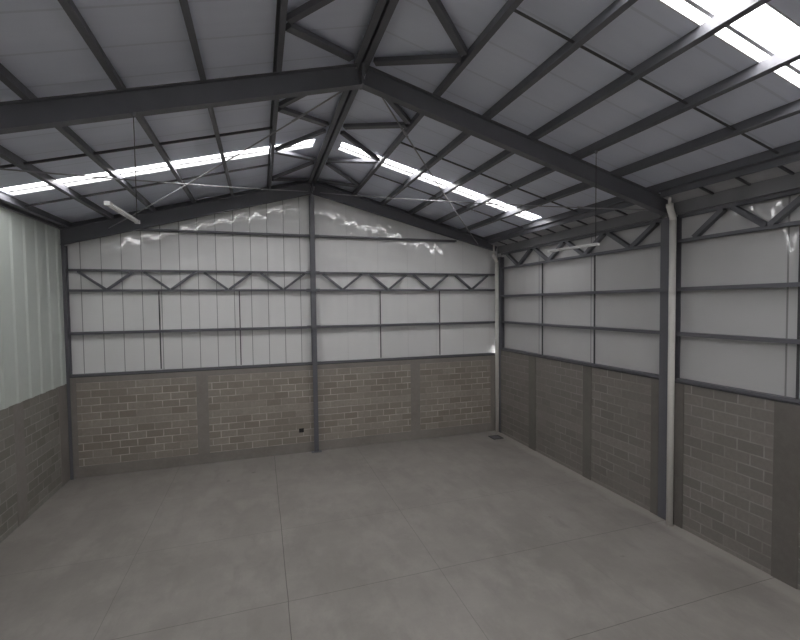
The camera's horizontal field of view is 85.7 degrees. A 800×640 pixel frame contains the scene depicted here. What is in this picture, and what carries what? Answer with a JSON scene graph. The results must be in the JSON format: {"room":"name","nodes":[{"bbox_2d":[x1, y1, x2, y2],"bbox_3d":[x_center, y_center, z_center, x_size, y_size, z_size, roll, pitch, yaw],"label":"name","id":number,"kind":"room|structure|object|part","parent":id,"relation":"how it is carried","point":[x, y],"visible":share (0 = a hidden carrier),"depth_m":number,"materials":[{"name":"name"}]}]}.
{"room":"empty warehouse","nodes":[
{"label":"empty warehouse","id":0,"kind":"room"},
{"bbox_2d":[0,207,69,542],"bbox_3d":[-5.630,1.193,1.577,0.244,6.573,20.390,-1,2,-18],"label":"wall","id":1,"kind":"structure","parent":0,"point":[34,434],"depth_m":9.37,"materials":[{"name":"metal"}]},
{"bbox_3d":[-7.900,2.923,8.971,0.028,2.620,0.380,-1,2,-18],"label":"concrete post","id":2,"kind":"part","parent":1,"relation":"part of","materials":[{"name":"grey concrete"}]},
{"bbox_2d":[0,201,62,229],"bbox_3d":[-6.476,-2.154,4.484,0.070,0.165,13.450,-1,2,-18],"label":"beam","id":3,"kind":"structure","parent":1,"relation":"attached to","point":[2,204],"depth_m":9.40,"materials":[{"name":"metal"}]},
{"bbox_3d":[-8.547,2.857,10.968,0.028,2.620,0.500,-1,2,-18],"label":"concrete post","id":4,"kind":"part","parent":1,"relation":"part of","materials":[{"name":"grey concrete"}]},
{"bbox_2d":[64,186,496,478],"bbox_3d":[-2.674,-0.132,13.153,13.100,8.296,0.210,-1,2,-18],"label":"wall","id":5,"kind":"structure","parent":0,"point":[122,423],"depth_m":12.83,"materials":[{"name":"metal"}]},
{"bbox_3d":[-8.521,2.830,11.264,0.180,2.650,0.030,-1,2,-18],"label":"concrete post","id":6,"kind":"part","parent":5,"relation":"part of","materials":[{"name":"grey concrete"}]},
{"bbox_2d":[60,179,311,227],"bbox_3d":[-5.742,-3.264,12.101,6.506,1.878,0.012,-1,2,-18],"label":"trim","id":7,"kind":"structure","parent":5,"relation":"attached to","point":[295,182],"depth_m":12.05,"materials":[{"name":"grey metal"}]},
{"bbox_2d":[71,362,307,376],"bbox_3d":[-5.631,1.381,12.219,6.190,0.050,0.130,-1,2,-18],"label":"rail","id":8,"kind":"object","parent":5,"relation":"attached to","point":[300,363],"visible":0.97,"depth_m":12.05,"materials":[{"name":"grey metal"}]},
{"bbox_3d":[-5.572,2.761,12.217,0.300,2.650,0.030,-1,2,-18],"label":"concrete post","id":9,"kind":"part","parent":5,"relation":"part of","materials":[{"name":"grey concrete"}]},
{"bbox_2d":[319,235,456,241],"bbox_3d":[-0.363,-2.597,13.792,4.700,0.060,0.130,-1,2,-18],"label":"rail","id":10,"kind":"object","parent":5,"relation":"attached to","point":[320,236],"visible":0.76,"depth_m":13.72,"materials":[{"name":"grey metal"}]},
{"bbox_2d":[311,181,483,238],"bbox_3d":[0.351,-3.404,14.069,6.387,1.885,0.012,-1,2,-18],"label":"trim","id":11,"kind":"structure","parent":5,"relation":"attached to","point":[325,184],"depth_m":13.88,"materials":[{"name":"grey metal"}]},
{"bbox_2d":[321,321,494,327],"bbox_3d":[0.369,0.145,14.120,6.170,0.075,0.130,-1,2,-18],"label":"rail","id":12,"kind":"object","parent":5,"relation":"attached to","point":[476,322],"visible":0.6,"depth_m":14.01,"materials":[{"name":"grey metal"}]},
{"bbox_2d":[380,291,380,357],"bbox_3d":[-0.623,0.143,13.789,0.028,2.130,0.028,-1,2,-18],"label":"bar","id":13,"kind":"object","parent":12,"relation":"attached to","point":[380,291],"visible":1,"depth_m":13.77,"materials":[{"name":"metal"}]},
{"bbox_2d":[439,291,440,354],"bbox_3d":[1.327,0.098,14.419,0.028,2.130,0.028,-1,2,-18],"label":"bar","id":14,"kind":"object","parent":12,"relation":"attached to","point":[439,291],"visible":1,"depth_m":14.40,"materials":[{"name":"metal"}]},
{"bbox_2d":[321,353,494,363],"bbox_3d":[0.381,1.239,14.160,6.170,0.050,0.130,-1,2,-18],"label":"rail","id":15,"kind":"object","parent":5,"relation":"attached to","point":[435,356],"visible":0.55,"depth_m":14.05,"materials":[{"name":"grey metal"}]},
{"bbox_3d":[0.507,2.618,14.180,0.320,2.650,0.030,-1,2,-18],"label":"concrete post","id":16,"kind":"part","parent":5,"relation":"part of","materials":[{"name":"grey concrete"}]},
{"bbox_3d":[3.257,2.553,15.068,0.220,2.650,0.030,-1,2,-18],"label":"concrete post","id":17,"kind":"part","parent":5,"relation":"part of","materials":[{"name":"grey concrete"}]},
{"bbox_2d":[0,431,799,639],"bbox_3d":[0.495,4.408,3.672,13.600,0.150,21.200,-1,2,-18],"label":"floor","id":18,"kind":"structure","parent":0,"point":[471,536],"depth_m":7.57,"materials":[{"name":"concrete"}]},
{"bbox_2d":[61,245,73,479],"bbox_3d":[-8.600,1.120,11.203,0.070,6.075,0.190,-1,2,-18],"label":"steel column","id":19,"kind":"structure","parent":18,"relation":"on","point":[64,252],"depth_m":11.15,"materials":[{"name":"grey metal"}]},
{"bbox_2d":[59,181,312,244],"bbox_3d":[-5.658,-3.007,11.908,6.436,2.057,0.200,-1,2,-18],"label":"rafter","id":20,"kind":"object","parent":19,"relation":"on","point":[98,229],"visible":0.83,"depth_m":11.78,"materials":[{"name":"grey paint"}]},
{"bbox_2d":[179,0,233,195],"bbox_3d":[-2.690,-3.351,5.843,0.112,0.169,13.780,-1,2,-18],"label":"purlin","id":21,"kind":"structure","parent":20,"relation":"on","point":[184,5],"depth_m":5.49,"materials":[{"name":"grey metal"}]},
{"bbox_2d":[305,194,321,452],"bbox_3d":[-2.608,0.131,13.068,0.400,7.775,0.290,-1,2,-18],"label":"steel column","id":22,"kind":"structure","parent":18,"relation":"on","point":[311,235],"depth_m":12.99,"materials":[{"name":"grey metal"}]},
{"bbox_2d":[67,269,305,291],"bbox_3d":[-5.660,-1.098,12.128,6.190,0.590,0.110,-1,2,-18],"label":"lattice girt","id":23,"kind":"object","parent":22,"relation":"attached to","point":[193,272],"visible":1,"depth_m":11.94,"materials":[{"name":"grey metal"}]},
{"bbox_2d":[69,326,310,334],"bbox_3d":[-5.644,0.286,12.178,6.190,0.075,0.130,-1,2,-18],"label":"rail","id":24,"kind":"object","parent":22,"relation":"attached to","point":[285,327],"visible":1,"depth_m":12.00,"materials":[{"name":"grey metal"}]},
{"bbox_2d":[158,292,161,368],"bbox_3d":[-6.598,0.284,11.860,0.028,2.130,0.028,-1,2,-18],"label":"bar","id":25,"kind":"object","parent":24,"relation":"attached to","point":[158,292],"visible":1,"depth_m":11.85,"materials":[{"name":"metal"}]},
{"bbox_2d":[239,291,241,364],"bbox_3d":[-4.628,0.238,12.496,0.028,2.130,0.028,-1,2,-18],"label":"bar","id":26,"kind":"object","parent":24,"relation":"attached to","point":[239,291],"visible":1,"depth_m":12.49,"materials":[{"name":"metal"}]},
{"bbox_2d":[135,228,304,236],"bbox_3d":[-4.948,-2.489,12.311,4.660,0.060,0.130,-1,2,-18],"label":"rail","id":27,"kind":"object","parent":22,"relation":"attached to","point":[145,229],"visible":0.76,"depth_m":12.24,"materials":[{"name":"grey metal"}]},
{"bbox_2d":[313,182,496,250],"bbox_3d":[0.379,-3.234,13.854,6.257,1.887,0.200,-1,2,-18],"label":"rafter","id":28,"kind":"object","parent":22,"relation":"on","point":[357,202],"visible":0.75,"depth_m":13.66,"materials":[{"name":"grey paint"}]},
{"bbox_2d":[312,0,398,183],"bbox_3d":[-0.490,-3.987,6.534,0.100,0.150,13.780,-1,2,-18],"label":"ridge purlin","id":29,"kind":"object","parent":28,"relation":"on","point":[390,5],"visible":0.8,"depth_m":6.58,"materials":[{"name":"grey metal"}]},
{"bbox_2d":[382,98,477,243],"bbox_3d":[1.144,-3.072,10.653,0.039,1.398,8.174,0,2,21],"label":"rod","id":30,"kind":"object","parent":28,"relation":"attached to","point":[401,128],"visible":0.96,"depth_m":8.63,"materials":[{"name":"grey metal"}]},
{"bbox_2d":[320,272,494,290],"bbox_3d":[0.352,-1.239,14.070,6.170,0.590,0.110,-1,2,-18],"label":"lattice girt","id":31,"kind":"object","parent":22,"relation":"attached to","point":[371,274],"visible":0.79,"depth_m":13.96,"materials":[{"name":"grey metal"}]},
{"bbox_2d":[488,435,502,439],"bbox_3d":[3.191,3.902,14.360,0.380,0.008,0.380,-1,2,-18],"label":"floor drain","id":32,"kind":"object","parent":18,"relation":"on","point":[496,436],"visible":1,"depth_m":14.33,"materials":[{"name":"metal"}]},
{"bbox_2d":[498,257,503,432],"bbox_3d":[3.479,0.868,14.826,0.150,6.030,0.160,-1,2,-18],"label":"steel column","id":33,"kind":"structure","parent":18,"relation":"on","point":[500,259],"depth_m":14.76,"materials":[{"name":"grey metal"}]},
{"bbox_2d":[658,215,681,519],"bbox_3d":[5.452,1.016,8.728,0.150,6.140,0.340,-1,2,-18],"label":"steel column","id":34,"kind":"structure","parent":18,"relation":"on","point":[664,248],"depth_m":8.74,"materials":[{"name":"grey metal"}]},
{"bbox_2d":[497,210,660,253],"bbox_3d":[4.334,-2.296,11.758,0.060,0.250,6.320,-1,2,-18],"label":"beam","id":35,"kind":"structure","parent":34,"relation":"on","point":[641,216],"depth_m":10.76,"materials":[{"name":"metal"}]},
{"bbox_2d":[488,202,644,246],"bbox_3d":[4.136,-2.492,11.688,0.342,0.238,6.320,-1,2,-18],"label":"gutter","id":36,"kind":"object","parent":35,"relation":"attached to","point":[602,214],"visible":0.91,"depth_m":10.94,"materials":[{"name":"grey metal"}]},
{"bbox_2d":[674,172,799,214],"bbox_3d":[6.455,-2.078,5.207,0.060,0.250,6.860,-1,2,-18],"label":"beam","id":37,"kind":"structure","parent":34,"relation":"on","point":[788,182],"depth_m":7.28,"materials":[{"name":"metal"}]},
{"bbox_2d":[660,153,799,202],"bbox_3d":[6.256,-2.274,5.136,0.342,0.238,6.860,-1,2,-18],"label":"gutter","id":38,"kind":"object","parent":37,"relation":"attached to","point":[790,164],"visible":1,"depth_m":7.08,"materials":[{"name":"grey metal"}]},
{"bbox_3d":[-6.439,1.296,4.899,0.180,6.140,0.200,-1,2,-18],"label":"steel column","id":39,"kind":"structure","parent":18,"relation":"on","visible":0},
{"bbox_2d":[0,62,362,134],"bbox_3d":[-3.608,-2.853,5.678,6.368,1.952,0.200,-1,2,-18],"label":"rafter","id":40,"kind":"object","parent":39,"relation":"on","point":[23,115],"visible":1,"depth_m":5.83,"materials":[{"name":"grey paint"}]},
{"bbox_2d":[0,192,71,226],"bbox_3d":[-6.445,-2.230,4.665,0.112,0.169,13.780,-1,2,-18],"label":"purlin","id":41,"kind":"structure","parent":40,"relation":"on","point":[5,198],"depth_m":9.30,"materials":[{"name":"grey metal"}]},
{"bbox_2d":[0,145,113,218],"bbox_3d":[-5.535,-2.502,4.950,0.112,0.169,13.780,-1,2,-18],"label":"purlin","id":42,"kind":"structure","parent":40,"relation":"on","point":[5,154],"depth_m":8.03,"materials":[{"name":"grey metal"}]},
{"bbox_2d":[0,63,155,210],"bbox_3d":[-4.596,-2.782,5.245,0.112,0.169,13.780,-1,2,-18],"label":"purlin","id":43,"kind":"structure","parent":40,"relation":"on","point":[6,76],"depth_m":6.75,"materials":[{"name":"grey metal"}]},
{"bbox_2d":[104,112,139,223],"bbox_3d":[-3.326,-1.976,5.160,0.058,1.443,1.115,-1,2,-16],"label":"pendant light","id":44,"kind":"object","parent":40,"relation":"hanging from","point":[109,204],"visible":1,"depth_m":5.43,"materials":[{"name":"grey metal"}]},
{"bbox_2d":[58,0,195,202],"bbox_3d":[-3.638,-3.068,5.545,0.112,0.169,13.780,-1,2,-18],"label":"purlin","id":45,"kind":"structure","parent":40,"relation":"on","point":[69,7],"depth_m":5.08,"materials":[{"name":"grey metal"}]},
{"bbox_2d":[0,126,271,167],"bbox_3d":[-4.772,-2.995,7.546,4.970,1.331,0.038,-1,2,-18],"label":"bar","id":46,"kind":"object","parent":45,"relation":"attached to","point":[264,128],"visible":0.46,"depth_m":7.57,"materials":[{"name":"metal"}]},
{"bbox_2d":[25,164,269,206],"bbox_3d":[-5.474,-3.067,9.714,4.970,1.331,0.038,-1,2,-18],"label":"bar","id":47,"kind":"object","parent":45,"relation":"attached to","point":[264,165],"visible":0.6,"depth_m":9.61,"materials":[{"name":"metal"}]},
{"bbox_2d":[0,168,307,191],"bbox_3d":[-4.586,-2.840,8.806,0.039,1.594,8.748,0,2,26],"label":"rod","id":48,"kind":"object","parent":40,"relation":"attached to","point":[0,168],"visible":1,"depth_m":7.95,"materials":[{"name":"grey metal"}]},
{"bbox_2d":[108,91,342,228],"bbox_3d":[-4.160,-3.007,8.938,8.155,1.359,0.039,1,3,33],"label":"rod","id":49,"kind":"object","parent":40,"relation":"attached to","point":[305,113],"visible":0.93,"depth_m":8.05,"materials":[{"name":"grey metal"}]},
{"bbox_2d":[267,0,287,188],"bbox_3d":[-1.741,-3.635,6.141,0.112,0.169,13.780,-1,2,-18],"label":"purlin","id":50,"kind":"structure","parent":40,"relation":"on","point":[282,5],"depth_m":5.99,"materials":[{"name":"grey metal"}]},
{"bbox_2d":[272,177,307,181],"bbox_3d":[-3.106,-3.978,12.213,0.114,0.339,1.228,1,3,36],"label":"strut","id":51,"kind":"object","parent":50,"relation":"attached to","point":[279,178],"visible":0.86,"depth_m":12.16,"materials":[{"name":"grey metal"}]},
{"bbox_2d":[279,96,304,107],"bbox_3d":[-1.454,-3.808,7.111,1.374,0.342,0.116,0,2,26],"label":"strut","id":52,"kind":"object","parent":50,"relation":"attached to","point":[287,101],"visible":0.21,"depth_m":7.30,"materials":[{"name":"grey metal"}]},
{"bbox_2d":[272,161,313,178],"bbox_3d":[-2.836,-3.950,11.381,1.282,0.340,0.115,0,2,21],"label":"strut","id":53,"kind":"object","parent":50,"relation":"attached to","point":[309,163],"visible":0.86,"depth_m":11.33,"materials":[{"name":"grey metal"}]},
{"bbox_2d":[274,150,315,160],"bbox_3d":[-2.475,-3.913,10.263,0.116,0.343,1.466,0,2,25],"label":"strut","id":54,"kind":"object","parent":50,"relation":"attached to","point":[281,152],"visible":0.86,"depth_m":10.18,"materials":[{"name":"grey metal"}]},
{"bbox_2d":[275,128,325,150],"bbox_3d":[-2.164,-3.881,9.303,1.228,0.339,0.114,0,2,18],"label":"strut","id":55,"kind":"object","parent":50,"relation":"attached to","point":[320,131],"visible":0.93,"depth_m":9.26,"materials":[{"name":"grey metal"}]},
{"bbox_2d":[278,107,328,126],"bbox_3d":[-1.799,-3.844,8.176,0.116,0.343,1.459,0,2,25],"label":"strut","id":56,"kind":"object","parent":50,"relation":"attached to","point":[285,110],"visible":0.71,"depth_m":8.11,"materials":[{"name":"grey metal"}]},
{"bbox_2d":[286,0,333,24],"bbox_3d":[-0.749,-3.736,4.933,1.308,0.340,0.115,0,2,23],"label":"strut","id":57,"kind":"object","parent":50,"relation":"attached to","point":[311,6],"visible":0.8,"depth_m":5.06,"materials":[{"name":"grey metal"}]},
{"bbox_2d":[285,22,354,61],"bbox_3d":[-1.054,-3.767,5.875,0.115,0.341,1.347,1,2,30],"label":"strut","id":58,"kind":"object","parent":50,"relation":"attached to","point":[294,29],"visible":0.86,"depth_m":5.76,"materials":[{"name":"grey metal"}]},
{"bbox_2d":[308,0,386,183],"bbox_3d":[-0.623,-3.984,6.491,0.100,0.150,13.780,-1,2,-18],"label":"ridge purlin","id":59,"kind":"object","parent":40,"relation":"on","point":[379,7],"visible":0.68,"depth_m":6.51,"materials":[{"name":"grey metal"}]},
{"bbox_3d":[-0.596,-3.745,6.623,0.018,0.310,0.200,-1,2,-18],"label":"ridge plate","id":60,"kind":"part","parent":40,"relation":"part of","materials":[{"name":"grey metal"}]},
{"bbox_2d":[360,62,667,215],"bbox_3d":[2.395,-2.992,7.616,6.250,1.957,0.200,-1,2,-18],"label":"rafter","id":61,"kind":"object","parent":40,"relation":"attached to","point":[377,82],"visible":0.9,"depth_m":7.41,"materials":[{"name":"grey paint"}]},
{"bbox_3d":[-0.579,-3.745,6.629,0.018,0.310,0.200,-1,2,-18],"label":"ridge plate","id":62,"kind":"part","parent":61,"relation":"part of","materials":[{"name":"grey metal"}]},
{"bbox_2d":[352,0,522,194],"bbox_3d":[0.645,-3.680,6.911,0.112,0.169,13.780,-1,2,-18],"label":"purlin","id":63,"kind":"structure","parent":61,"relation":"on","point":[510,6],"depth_m":6.16,"materials":[{"name":"grey metal"}]},
{"bbox_2d":[318,179,357,187],"bbox_3d":[-1.818,-4.003,12.628,1.236,0.347,0.114,0,2,18],"label":"strut","id":64,"kind":"object","parent":63,"relation":"attached to","point":[319,180],"visible":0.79,"depth_m":12.59,"materials":[{"name":"grey metal"}]},
{"bbox_2d":[326,162,359,185],"bbox_3d":[-1.549,-3.975,11.796,0.115,0.349,1.290,1,3,33],"label":"strut","id":65,"kind":"object","parent":63,"relation":"attached to","point":[328,164],"visible":0.93,"depth_m":11.72,"materials":[{"name":"grey metal"}]},
{"bbox_2d":[327,158,377,163],"bbox_3d":[-1.187,-3.938,10.679,1.474,0.352,0.116,1,2,29],"label":"strut","id":66,"kind":"object","parent":63,"relation":"attached to","point":[330,160],"visible":0.86,"depth_m":10.64,"materials":[{"name":"grey metal"}]},
{"bbox_2d":[340,130,379,160],"bbox_3d":[-0.877,-3.906,9.719,0.114,0.347,1.236,1,3,36],"label":"strut","id":67,"kind":"object","parent":63,"relation":"attached to","point":[343,133],"visible":1,"depth_m":9.65,"materials":[{"name":"grey metal"}]},
{"bbox_2d":[343,122,407,129],"bbox_3d":[-0.512,-3.869,8.592,1.466,0.351,0.116,1,2,29],"label":"strut","id":68,"kind":"object","parent":63,"relation":"attached to","point":[380,125],"visible":0.93,"depth_m":8.55,"materials":[{"name":"grey metal"}]},
{"bbox_2d":[385,99,410,123],"bbox_3d":[-0.167,-3.833,7.527,0.116,0.350,1.382,0,2,29],"label":"strut","id":69,"kind":"object","parent":63,"relation":"attached to","point":[396,107],"visible":0.5,"depth_m":7.81,"materials":[{"name":"grey metal"}]},
{"bbox_2d":[373,53,461,65],"bbox_3d":[0.233,-3.792,6.290,1.355,0.350,0.116,0,2,24],"label":"strut","id":70,"kind":"object","parent":63,"relation":"attached to","point":[451,57],"visible":0.93,"depth_m":6.25,"materials":[{"name":"grey metal"}]},
{"bbox_2d":[427,0,467,55],"bbox_3d":[0.538,-3.761,5.349,0.115,0.349,1.316,1,2,32],"label":"strut","id":71,"kind":"object","parent":63,"relation":"attached to","point":[437,6],"visible":1,"depth_m":5.45,"materials":[{"name":"grey metal"}]},
{"bbox_2d":[320,192,649,210],"bbox_3d":[1.308,-2.990,10.719,8.516,1.544,0.039,1,2,30],"label":"rod","id":72,"kind":"object","parent":61,"relation":"attached to","point":[320,192],"visible":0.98,"depth_m":10.06,"materials":[{"name":"grey metal"}]},
{"bbox_2d":[380,0,637,204],"bbox_3d":[1.523,-3.456,7.203,0.112,0.169,13.780,-1,2,-18],"label":"purlin","id":73,"kind":"structure","parent":61,"relation":"on","point":[617,7],"depth_m":5.87,"materials":[{"name":"grey metal"}]},
{"bbox_2d":[408,0,770,214],"bbox_3d":[2.401,-3.231,7.495,0.112,0.169,13.780,-1,2,-18],"label":"purlin","id":74,"kind":"structure","parent":61,"relation":"on","point":[741,8],"depth_m":5.48,"materials":[{"name":"grey metal"}]},
{"bbox_2d":[373,174,522,227],"bbox_3d":[1.440,-3.253,11.905,4.600,1.262,0.038,-1,2,-18],"label":"bar","id":75,"kind":"object","parent":74,"relation":"attached to","point":[373,174],"visible":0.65,"depth_m":11.84,"materials":[{"name":"metal"}]},
{"bbox_2d":[401,142,576,211],"bbox_3d":[2.142,-3.181,9.737,4.600,1.262,0.038,-1,2,-18],"label":"bar","id":76,"kind":"object","parent":74,"relation":"attached to","point":[401,142],"visible":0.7,"depth_m":9.66,"materials":[{"name":"metal"}]},
{"bbox_2d":[514,9,778,153],"bbox_3d":[3.453,-3.046,5.686,4.600,1.262,0.038,-1,2,-18],"label":"bar","id":77,"kind":"object","parent":74,"relation":"attached to","point":[516,10],"visible":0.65,"depth_m":5.53,"materials":[{"name":"metal"}]},
{"bbox_2d":[434,42,799,223],"bbox_3d":[3.289,-3.003,7.790,0.112,0.169,13.780,-1,2,-18],"label":"purlin","id":78,"kind":"structure","parent":61,"relation":"on","point":[791,54],"depth_m":6.06,"materials":[{"name":"grey metal"}]},
{"bbox_2d":[547,150,599,252],"bbox_3d":[3.154,-2.117,7.902,0.058,1.631,1.124,-2,2,-28],"label":"pendant light","id":79,"kind":"object","parent":78,"relation":"hanging from","point":[596,151],"visible":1,"depth_m":7.71,"materials":[{"name":"grey metal"}]},
{"bbox_2d":[460,99,799,232],"bbox_3d":[4.167,-2.779,8.081,0.112,0.169,13.780,-1,2,-18],"label":"purlin","id":80,"kind":"structure","parent":61,"relation":"on","point":[790,109],"depth_m":6.94,"materials":[{"name":"grey metal"}]},
{"bbox_2d":[483,141,799,240],"bbox_3d":[5.026,-2.559,8.367,0.112,0.169,13.780,-1,2,-18],"label":"purlin","id":81,"kind":"structure","parent":61,"relation":"on","point":[793,148],"depth_m":7.76,"materials":[{"name":"grey metal"}]},
{"bbox_2d":[0,0,799,236],"bbox_3d":[0.377,-3.122,3.488,13.200,1.806,21.000,-1,2,-18],"label":"ceiling","id":82,"kind":"structure","parent":0,"point":[146,42],"depth_m":6.23,"materials":[{"name":"grey metal"}]},
{"bbox_2d":[0,139,312,195],"bbox_3d":[-4.774,-3.323,9.107,5.940,1.644,0.610,-1,2,-18],"label":"window","id":83,"kind":"structure","parent":82,"relation":"attached to","point":[20,191],"depth_m":9.14,"materials":[{"name":"white plastic"}]},
{"bbox_2d":[338,142,540,220],"bbox_3d":[1.181,-3.498,11.029,5.500,1.562,0.610,-1,2,-18],"label":"window","id":84,"kind":"structure","parent":82,"relation":"attached to","point":[342,148],"depth_m":11.07,"materials":[{"name":"white plastic"}]},
{"bbox_2d":[658,0,799,88],"bbox_3d":[3.310,-3.279,4.451,5.500,1.562,0.615,-1,2,-18],"label":"window","id":85,"kind":"structure","parent":82,"relation":"attached to","point":[671,4],"depth_m":4.80,"materials":[{"name":"white plastic"}]},
{"bbox_2d":[497,188,799,589],"bbox_3d":[6.530,0.903,5.503,0.214,6.579,20.390,-1,2,-18],"label":"wall","id":86,"kind":"structure","parent":0,"point":[736,483],"depth_m":8.39,"materials":[{"name":"concrete"}]},
{"bbox_2d":[492,245,498,432],"bbox_3d":[3.265,0.669,14.739,0.242,6.440,0.122,-2,2,-27],"label":"downpipe","id":87,"kind":"object","parent":86,"relation":"attached to","point":[493,254],"visible":1,"depth_m":14.73,"materials":[{"name":"grey plastic"}]},
{"bbox_3d":[4.021,2.517,13.100,0.034,2.850,0.340,-1,2,-18],"label":"concrete post","id":88,"kind":"part","parent":86,"relation":"part of","materials":[{"name":"grey concrete"}]},
{"bbox_2d":[501,348,658,377],"bbox_3d":[4.468,1.075,11.830,0.130,0.050,6.140,-1,2,-18],"label":"rail","id":89,"kind":"object","parent":86,"relation":"attached to","point":[507,349],"visible":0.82,"depth_m":10.79,"materials":[{"name":"grey metal"}]},
{"bbox_2d":[593,255,595,363],"bbox_3d":[4.799,-0.248,10.641,0.028,2.680,0.028,-1,2,-18],"label":"bar","id":90,"kind":"object","parent":89,"relation":"attached to","point":[594,255],"visible":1,"depth_m":10.62,"materials":[{"name":"metal"}]},
{"bbox_2d":[501,321,659,333],"bbox_3d":[4.458,0.163,11.796,0.130,0.070,6.140,-1,2,-18],"label":"rail","id":91,"kind":"object","parent":86,"relation":"attached to","point":[508,322],"visible":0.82,"depth_m":10.76,"materials":[{"name":"grey metal"}]},
{"bbox_2d":[501,288,659,296],"bbox_3d":[4.447,-0.716,11.764,0.130,0.070,6.140,-1,2,-18],"label":"rail","id":92,"kind":"object","parent":86,"relation":"attached to","point":[652,289],"visible":0.82,"depth_m":10.70,"materials":[{"name":"grey metal"}]},
{"bbox_2d":[542,263,542,354],"bbox_3d":[4.162,-0.314,12.610,0.028,2.680,0.028,-1,2,-18],"label":"bar","id":93,"kind":"object","parent":92,"relation":"attached to","point":[542,263],"visible":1,"depth_m":12.60,"materials":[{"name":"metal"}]},
{"bbox_2d":[501,218,661,268],"bbox_3d":[4.431,-1.895,11.719,0.113,0.540,6.140,-1,2,-18],"label":"lattice girt","id":94,"kind":"object","parent":86,"relation":"attached to","point":[654,224],"visible":0.88,"depth_m":10.70,"materials":[{"name":"grey metal"}]},
{"bbox_3d":[4.733,2.590,10.899,0.034,2.850,0.290,-1,2,-18],"label":"concrete post","id":95,"kind":"part","parent":86,"relation":"part of","materials":[{"name":"grey concrete"}]},
{"bbox_3d":[5.338,2.652,9.030,0.034,2.850,0.180,-1,2,-18],"label":"concrete post","id":96,"kind":"part","parent":86,"relation":"part of","materials":[{"name":"grey concrete"}]},
{"bbox_2d":[666,197,676,525],"bbox_3d":[5.286,0.868,8.460,0.293,6.460,0.124,-2,3,-39],"label":"downpipe","id":97,"kind":"object","parent":86,"relation":"attached to","point":[670,206],"visible":1,"depth_m":8.47,"materials":[{"name":"grey plastic"}]},
{"bbox_3d":[5.506,2.670,8.512,0.034,2.850,0.190,-1,2,-18],"label":"concrete post","id":98,"kind":"part","parent":86,"relation":"part of","materials":[{"name":"grey concrete"}]},
{"bbox_2d":[676,332,799,344],"bbox_3d":[6.531,0.376,5.392,0.130,0.070,6.610,-1,2,-18],"label":"rail","id":99,"kind":"object","parent":86,"relation":"attached to","point":[689,334],"visible":1,"depth_m":7.36,"materials":[{"name":"grey metal"}]},
{"bbox_2d":[676,378,799,403],"bbox_3d":[6.541,1.288,5.425,0.130,0.050,6.610,-1,2,-18],"label":"rail","id":100,"kind":"object","parent":86,"relation":"attached to","point":[745,391],"visible":1,"depth_m":7.40,"materials":[{"name":"grey metal"}]},
{"bbox_2d":[796,224,799,399],"bbox_3d":[6.107,-0.114,6.600,0.028,2.680,0.028,-1,2,-18],"label":"bar","id":101,"kind":"object","parent":100,"relation":"attached to","point":[798,310],"visible":1,"depth_m":6.61,"materials":[{"name":"metal"}]},
{"bbox_2d":[677,282,799,290],"bbox_3d":[6.521,-0.503,5.359,0.130,0.070,6.610,-1,2,-18],"label":"rail","id":102,"kind":"object","parent":86,"relation":"attached to","point":[789,284],"visible":1,"depth_m":7.33,"materials":[{"name":"grey metal"}]},
{"bbox_2d":[678,188,799,242],"bbox_3d":[6.504,-1.682,5.315,0.113,0.540,6.610,-1,2,-18],"label":"lattice girt","id":103,"kind":"object","parent":86,"relation":"attached to","point":[774,223],"visible":1,"depth_m":7.25,"materials":[{"name":"grey metal"}]},
{"bbox_3d":[6.067,2.727,6.776,0.034,2.850,0.360,-1,2,-18],"label":"concrete post","id":104,"kind":"part","parent":86,"relation":"part of","materials":[{"name":"grey concrete"}]}
]}

